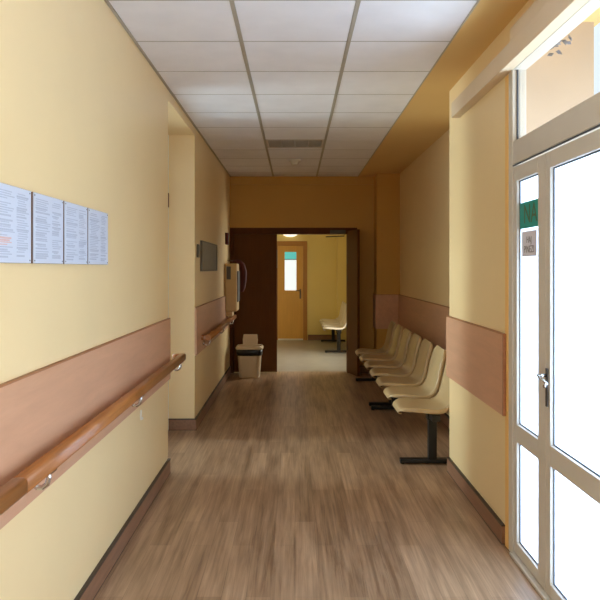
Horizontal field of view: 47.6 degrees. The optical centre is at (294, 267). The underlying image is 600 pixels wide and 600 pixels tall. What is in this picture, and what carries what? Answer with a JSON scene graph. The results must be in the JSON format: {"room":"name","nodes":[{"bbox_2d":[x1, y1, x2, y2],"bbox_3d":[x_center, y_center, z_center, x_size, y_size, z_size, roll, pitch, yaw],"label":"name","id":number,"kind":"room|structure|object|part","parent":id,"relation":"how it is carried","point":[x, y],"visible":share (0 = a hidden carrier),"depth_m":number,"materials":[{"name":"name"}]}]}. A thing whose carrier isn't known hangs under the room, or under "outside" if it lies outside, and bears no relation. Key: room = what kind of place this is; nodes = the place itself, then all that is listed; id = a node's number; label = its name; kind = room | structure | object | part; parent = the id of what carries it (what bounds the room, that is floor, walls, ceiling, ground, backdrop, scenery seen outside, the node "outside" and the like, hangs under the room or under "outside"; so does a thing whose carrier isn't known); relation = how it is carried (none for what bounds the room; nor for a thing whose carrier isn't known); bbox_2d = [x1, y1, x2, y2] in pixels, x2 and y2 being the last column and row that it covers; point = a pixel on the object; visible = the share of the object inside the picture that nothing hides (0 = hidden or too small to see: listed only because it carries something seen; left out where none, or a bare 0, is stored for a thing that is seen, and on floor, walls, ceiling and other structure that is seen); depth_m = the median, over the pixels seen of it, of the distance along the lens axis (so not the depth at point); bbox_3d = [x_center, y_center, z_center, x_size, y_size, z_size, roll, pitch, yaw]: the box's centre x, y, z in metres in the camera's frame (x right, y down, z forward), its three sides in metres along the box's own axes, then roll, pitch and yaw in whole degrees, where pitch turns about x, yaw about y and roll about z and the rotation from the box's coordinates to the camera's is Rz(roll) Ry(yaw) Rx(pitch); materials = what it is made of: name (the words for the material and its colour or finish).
{"room":"hospital interior","nodes":[
{"label":"hospital interior","id":0,"kind":"room"},
{"bbox_2d":[0,0,229,599],"bbox_3d":[-1.080,0.000,3.430,0.300,3.000,12.860,0,0,0],"label":"wall","id":1,"kind":"structure","parent":0,"point":[86,120],"depth_m":3.17,"materials":[{"name":"yellow paint"}]},
{"bbox_2d":[0,182,30,262],"bbox_3d":[-0.921,-0.141,2.199,0.020,0.250,0.307,0,0,0],"label":"notice board","id":2,"kind":"object","parent":1,"relation":"attached to","point":[15,202],"visible":1,"depth_m":2.22,"materials":[{"name":"grey paper"}]},
{"bbox_2d":[31,192,62,263],"bbox_3d":[-0.921,-0.141,2.525,0.020,0.250,0.306,0,0,0],"label":"notice board","id":3,"kind":"object","parent":1,"relation":"attached to","point":[46,211],"visible":1,"depth_m":2.50,"materials":[{"name":"grey paper"}]},
{"bbox_2d":[63,201,86,263],"bbox_3d":[-0.921,-0.141,2.842,0.020,0.250,0.296,0,0,0],"label":"notice board","id":4,"kind":"object","parent":1,"relation":"attached to","point":[74,215],"visible":1,"depth_m":2.81,"materials":[{"name":"grey paper"}]},
{"bbox_2d":[0,318,170,529],"bbox_3d":[-0.921,0.588,2.791,0.018,0.444,4.382,0,0,0],"label":"panel","id":5,"kind":"object","parent":1,"relation":"attached to","point":[40,408],"visible":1,"depth_m":2.74,"materials":[{"name":"laminate"}]},
{"bbox_2d":[0,353,185,515],"bbox_3d":[-0.867,0.700,2.875,0.098,0.120,4.450,0,0,0],"label":"handrail","id":6,"kind":"object","parent":5,"relation":"attached to","point":[12,491],"visible":1,"depth_m":2.51,"materials":[{"name":"wood"}]},
{"bbox_3d":[-0.844,0.668,1.364,0.052,0.056,1.428,0,0,0],"label":"rail","id":7,"kind":"part","parent":6,"relation":"part of","materials":[{"name":"brown wood"}]},
{"bbox_2d":[87,208,107,264],"bbox_3d":[-0.921,-0.141,3.161,0.020,0.250,0.314,0,0,0],"label":"notice board","id":8,"kind":"object","parent":1,"relation":"attached to","point":[97,221],"visible":1,"depth_m":3.14,"materials":[{"name":"grey paper"}]},
{"bbox_2d":[74,458,170,599],"bbox_3d":[-0.921,1.447,0.990,0.021,0.106,7.983,0,0,0],"label":"baseboard","id":9,"kind":"structure","parent":1,"relation":"attached to","point":[95,581],"depth_m":3.58,"materials":[{"name":"laminate"}]},
{"bbox_2d":[168,135,168,429],"bbox_3d":[-1.197,0.135,5.640,0.066,2.730,1.320,0,0,0],"label":"door","id":10,"kind":"structure","parent":1,"relation":"in","point":[168,135],"depth_m":6.29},
{"bbox_2d":[197,244,199,257],"bbox_3d":[-0.919,-0.163,6.465,0.022,0.125,0.090,0,0,0],"label":"wall switch","id":11,"kind":"object","parent":1,"relation":"attached to","point":[198,245],"visible":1,"depth_m":6.43,"materials":[{"name":"grey plastic"}]},
{"bbox_2d":[168,366,230,429],"bbox_3d":[-1.040,1.447,7.966,0.259,0.106,3.371,0,0,0],"label":"baseboard","id":12,"kind":"structure","parent":1,"relation":"attached to","point":[174,423],"depth_m":6.49,"materials":[{"name":"laminate"}]},
{"bbox_2d":[200,240,216,270],"bbox_3d":[-0.919,-0.119,7.305,0.022,0.302,1.290,0,0,0],"label":"board","id":13,"kind":"object","parent":1,"relation":"attached to","point":[208,251],"visible":1,"depth_m":7.20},
{"bbox_2d":[195,296,227,354],"bbox_3d":[-0.921,0.588,7.782,0.018,0.444,2.956,0,0,0],"label":"panel","id":14,"kind":"object","parent":1,"relation":"attached to","point":[209,315],"visible":0.71,"depth_m":7.17,"materials":[{"name":"laminate"}]},
{"bbox_2d":[201,314,236,345],"bbox_3d":[-0.867,0.710,8.070,0.098,0.120,2.900,0,0,0],"label":"handrail","id":15,"kind":"object","parent":14,"relation":"attached to","point":[213,333],"visible":0.93,"depth_m":7.25,"materials":[{"name":"wood"}]},
{"bbox_2d":[225,233,228,244],"bbox_3d":[-0.909,-0.393,9.110,0.044,0.155,0.120,0,0,0],"label":"wall sign","id":16,"kind":"object","parent":1,"relation":"attached to","point":[226,234],"visible":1,"depth_m":9.05,"materials":[{"name":"red plastic"}]},
{"bbox_2d":[225,263,239,316],"bbox_3d":[-0.841,0.292,9.122,0.178,0.705,0.356,0,0,0],"label":"dispenser","id":17,"kind":"object","parent":1,"relation":"attached to","point":[232,273],"visible":0.98,"depth_m":8.95,"materials":[{"name":"beige plastic"}]},
{"bbox_3d":[-0.873,0.065,8.947,0.055,0.170,0.007,0,0,0],"label":"label plate","id":18,"kind":"part","parent":17,"relation":"part of","materials":[{"name":"grey plastic"}]},
{"bbox_2d":[227,259,246,291],"bbox_3d":[-0.793,0.107,9.368,0.268,0.454,0.091,0,0,-21],"label":"cable","id":19,"kind":"object","parent":17,"relation":"attached to","point":[243,272],"visible":0.81,"depth_m":9.37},
{"bbox_2d":[104,0,479,176],"bbox_3d":[-0.019,-1.345,3.355,1.842,0.084,12.710,0,0,0],"label":"ceiling","id":20,"kind":"structure","parent":0,"point":[245,74],"depth_m":4.37,"materials":[{"name":"tile"}]},
{"bbox_2d":[288,159,300,164],"bbox_3d":[-0.005,-1.275,8.230,0.150,0.064,0.150,0,0,0],"label":"smoke detector","id":21,"kind":"object","parent":20,"relation":"attached to","point":[292,161],"visible":1,"depth_m":8.19,"materials":[{"name":"white plastic"}]},
{"bbox_2d":[266,139,323,147],"bbox_3d":[0.000,-1.314,7.146,0.594,0.022,0.443,0,0,0],"label":"ceiling vent","id":22,"kind":"object","parent":20,"relation":"in","point":[271,143],"visible":0.97,"depth_m":7.13,"materials":[{"name":"metal"}]},
{"bbox_2d":[277,235,336,339],"bbox_3d":[-0.650,0.000,14.275,4.100,3.000,0.150,0,0,0],"label":"wall","id":23,"kind":"structure","parent":0,"point":[321,249],"depth_m":14.20,"materials":[{"name":"yellow paint"}]},
{"bbox_2d":[277,241,306,339],"bbox_3d":[-0.083,0.470,14.160,0.675,2.060,0.080,0,0,0],"label":"door","id":24,"kind":"structure","parent":23,"relation":"in","point":[291,255],"depth_m":14.18,"materials":[{"name":"orange wood"}]},
{"bbox_2d":[285,252,295,258],"bbox_3d":[-0.093,-0.260,14.191,0.243,0.150,0.007,0,0,0],"label":"sticker","id":25,"kind":"object","parent":24,"relation":"attached to","point":[288,255],"depth_m":14.19,"materials":[{"name":"teal plastic"}]},
{"bbox_3d":[-0.093,0.147,14.191,0.243,0.635,0.006,0,0,0],"label":"lit pane","id":26,"kind":"part","parent":24,"relation":"part of","materials":[{"name":"white glass"}]},
{"bbox_2d":[308,335,336,339],"bbox_3d":[-0.815,1.447,14.191,3.373,0.106,0.021,0,0,0],"label":"baseboard","id":27,"kind":"structure","parent":23,"relation":"attached to","point":[310,337],"depth_m":14.18,"materials":[{"name":"laminate"}]},
{"bbox_2d":[230,174,399,365],"bbox_3d":[0.260,0.000,9.630,2.380,3.000,0.460,0,0,0],"label":"wall","id":28,"kind":"structure","parent":0,"point":[374,210],"depth_m":9.71,"materials":[{"name":"paint"}]},
{"bbox_2d":[230,228,359,376],"bbox_3d":[-0.021,0.463,9.587,1.816,2.075,0.546,0,0,0],"label":"door","id":29,"kind":"structure","parent":28,"relation":"in","point":[256,248],"depth_m":9.73,"materials":[{"name":"brown laminate"}]},
{"bbox_2d":[230,176,373,184],"bbox_3d":[0.100,-1.248,9.700,2.060,0.115,0.020,0,0,0],"label":"trim","id":30,"kind":"structure","parent":28,"relation":"attached to","point":[234,180],"depth_m":9.69,"materials":[{"name":"paint"}]},
{"bbox_2d":[360,366,379,376],"bbox_3d":[1.137,1.447,9.521,0.622,0.106,0.240,0,0,44],"label":"baseboard","id":31,"kind":"structure","parent":28,"relation":"attached to","point":[363,369],"depth_m":9.69,"materials":[{"name":"laminate"}]},
{"bbox_2d":[373,294,398,328],"bbox_3d":[1.271,0.603,9.536,0.318,0.474,0.308,0,0,0],"label":"panel","id":32,"kind":"object","parent":28,"relation":"attached to","point":[385,306],"visible":0.96,"depth_m":9.38,"materials":[{"name":"laminate"}]},
{"bbox_2d":[94,340,542,599],"bbox_3d":[-0.540,1.560,5.650,4.320,0.120,17.500,0,0,0],"label":"floor","id":33,"kind":"structure","parent":0,"point":[290,486],"depth_m":4.21,"materials":[{"name":"brown wood"}]},
{"bbox_2d":[236,334,263,377],"bbox_3d":[-0.625,1.213,9.380,0.374,0.574,0.334,0,0,0],"label":"waste bin","id":34,"kind":"object","parent":33,"relation":"on","point":[249,353],"visible":1,"depth_m":9.25,"materials":[{"name":"beige plastic"}]},
{"bbox_3d":[-0.625,1.103,9.380,0.374,0.074,0.334,0,0,0],"label":"lid","id":35,"kind":"part","parent":34,"relation":"part of","materials":[{"name":"beige plastic"}]},
{"bbox_2d":[319,301,345,352],"bbox_3d":[0.760,1.089,12.956,0.520,0.822,2.211,0,0,0],"label":"bench","id":36,"kind":"object","parent":33,"relation":"on","point":[337,324],"visible":0.92,"depth_m":12.76,"materials":[{"name":"plastic"}]},
{"bbox_2d":[355,321,411,405],"bbox_3d":[1.035,1.089,8.175,0.520,0.822,1.810,0,0,0],"label":"bench","id":37,"kind":"object","parent":33,"relation":"on","point":[393,354],"visible":0.95,"depth_m":7.89,"materials":[{"name":"beige plastic"}]},
{"bbox_2d":[369,333,448,463],"bbox_3d":[1.035,1.089,6.147,0.520,0.822,2.196,0,0,0],"label":"bench","id":38,"kind":"object","parent":33,"relation":"on","point":[405,391],"visible":0.94,"depth_m":5.81,"materials":[{"name":"beige plastic"}]},
{"bbox_2d":[337,235,345,340],"bbox_3d":[1.135,0.000,12.030,0.530,3.000,4.340,0,0,0],"label":"wall","id":39,"kind":"structure","parent":0,"point":[341,241],"depth_m":13.98,"materials":[{"name":"yellow paint"}]},
{"bbox_2d":[400,130,448,415],"bbox_3d":[1.535,0.000,7.440,0.170,3.000,4.840,0,0,0],"label":"wall","id":40,"kind":"structure","parent":0,"point":[424,184],"depth_m":7.50,"materials":[{"name":"yellow paint"}]},
{"bbox_2d":[399,295,448,349],"bbox_3d":[1.441,0.588,7.203,0.018,0.444,4.356,0,0,0],"label":"panel","id":41,"kind":"object","parent":40,"relation":"attached to","point":[426,319],"visible":0.54,"depth_m":7.49,"materials":[{"name":"laminate"}]},
{"bbox_2d":[430,398,448,428],"bbox_3d":[1.441,1.447,7.200,0.021,0.106,4.363,0,0,0],"label":"baseboard","id":42,"kind":"structure","parent":40,"relation":"attached to","point":[444,418],"depth_m":6.47,"materials":[{"name":"laminate"}]},
{"bbox_2d":[359,0,599,175],"bbox_3d":[1.261,-1.403,3.355,0.718,0.195,12.710,0,0,0],"label":"ceiling strip","id":43,"kind":"object","parent":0,"point":[425,119],"visible":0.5,"depth_m":5.06,"materials":[{"name":"yellow paint"}]},
{"bbox_2d":[449,0,534,523],"bbox_3d":[1.363,0.000,1.010,0.445,3.000,8.020,0,0,0],"label":"wall","id":44,"kind":"structure","parent":0,"point":[476,138],"depth_m":4.20,"materials":[{"name":"yellow paint"}]},
{"bbox_2d":[446,316,505,415],"bbox_3d":[1.128,0.575,4.341,0.024,0.441,1.378,0,0,0],"label":"panel","id":45,"kind":"object","parent":44,"relation":"attached to","point":[475,354],"visible":1,"depth_m":4.14,"materials":[{"name":"laminate"}]},
{"bbox_2d":[447,457,504,543],"bbox_3d":[1.131,1.447,4.355,0.021,0.106,1.333,0,0,0],"label":"baseboard","id":46,"kind":"structure","parent":44,"relation":"attached to","point":[481,506],"depth_m":4.17,"materials":[{"name":"laminate"}]},
{"bbox_2d":[505,75,508,548],"bbox_3d":[1.142,0.235,3.647,0.016,2.530,0.050,0,0,0],"label":"trim","id":47,"kind":"structure","parent":44,"relation":"attached to","point":[507,76],"depth_m":3.63,"materials":[{"name":"paint"}]},
{"bbox_2d":[451,0,588,117],"bbox_3d":[1.110,-1.125,2.050,0.060,0.179,5.300,0,0,0],"label":"trim","id":48,"kind":"structure","parent":44,"relation":"attached to","point":[542,18],"depth_m":3.27,"materials":[{"name":"beige paint"}]},
{"bbox_2d":[509,0,599,599],"bbox_3d":[1.159,0.190,2.820,0.142,2.620,1.600,0,0,0],"label":"door","id":49,"kind":"structure","parent":44,"relation":"in","point":[554,294],"depth_m":3.02,"materials":[{"name":"plastic"}]},
{"bbox_2d":[520,199,537,228],"bbox_3d":[1.161,-0.266,3.356,0.005,0.132,0.296,0,0,0],"label":"sticker","id":50,"kind":"object","parent":49,"relation":"attached to","point":[529,209],"visible":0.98,"depth_m":3.36,"materials":[{"name":"green"}]},
{"bbox_2d":[522,230,536,256],"bbox_3d":[1.162,-0.121,3.375,0.003,0.127,0.214,0,0,0],"label":"paper note","id":51,"kind":"object","parent":49,"relation":"attached to","point":[529,238],"visible":1,"depth_m":3.37,"materials":[{"name":"white paper"}]},
{"bbox_3d":[1.167,0.178,3.357,0.006,1.265,0.314,0,0,0],"label":"glass pane","id":52,"kind":"part","parent":49,"relation":"part of","materials":[{"name":"glass"}]},
{"bbox_3d":[1.167,1.160,3.357,0.006,0.528,0.314,0,0,0],"label":"glass pane","id":53,"kind":"part","parent":49,"relation":"part of","materials":[{"name":"glass"}]},
{"bbox_3d":[1.113,0.494,3.020,0.049,0.032,0.131,0,0,0],"label":"lever","id":54,"kind":"part","parent":49,"relation":"part of","materials":[{"name":"metal"}]},
{"bbox_3d":[1.140,0.541,3.077,0.008,0.174,0.022,0,0,0],"label":"handle plate","id":55,"kind":"part","parent":49,"relation":"part of","materials":[{"name":"plastic"}]},
{"bbox_2d":[526,22,593,133],"bbox_3d":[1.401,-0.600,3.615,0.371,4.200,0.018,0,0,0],"label":"window pane","id":56,"kind":"object","parent":49,"relation":"in","point":[557,83],"depth_m":3.61,"materials":[{"name":"glass"}]},
{"bbox_2d":[547,35,571,55],"bbox_3d":[1.285,-1.136,3.201,0.083,0.158,0.415,0,0,5],"label":"vine","id":57,"kind":"object","parent":56,"relation":"attached to","point":[565,42],"visible":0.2,"depth_m":3.30,"materials":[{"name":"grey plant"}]},
{"bbox_3d":[1.167,0.173,2.618,0.006,1.254,0.873,0,0,0],"label":"glass pane","id":58,"kind":"part","parent":49,"relation":"part of","materials":[{"name":"glass"}]},
{"bbox_3d":[1.167,1.155,2.618,0.006,0.538,0.873,0,0,0],"label":"glass pane","id":59,"kind":"part","parent":49,"relation":"part of","materials":[{"name":"glass"}]}
]}

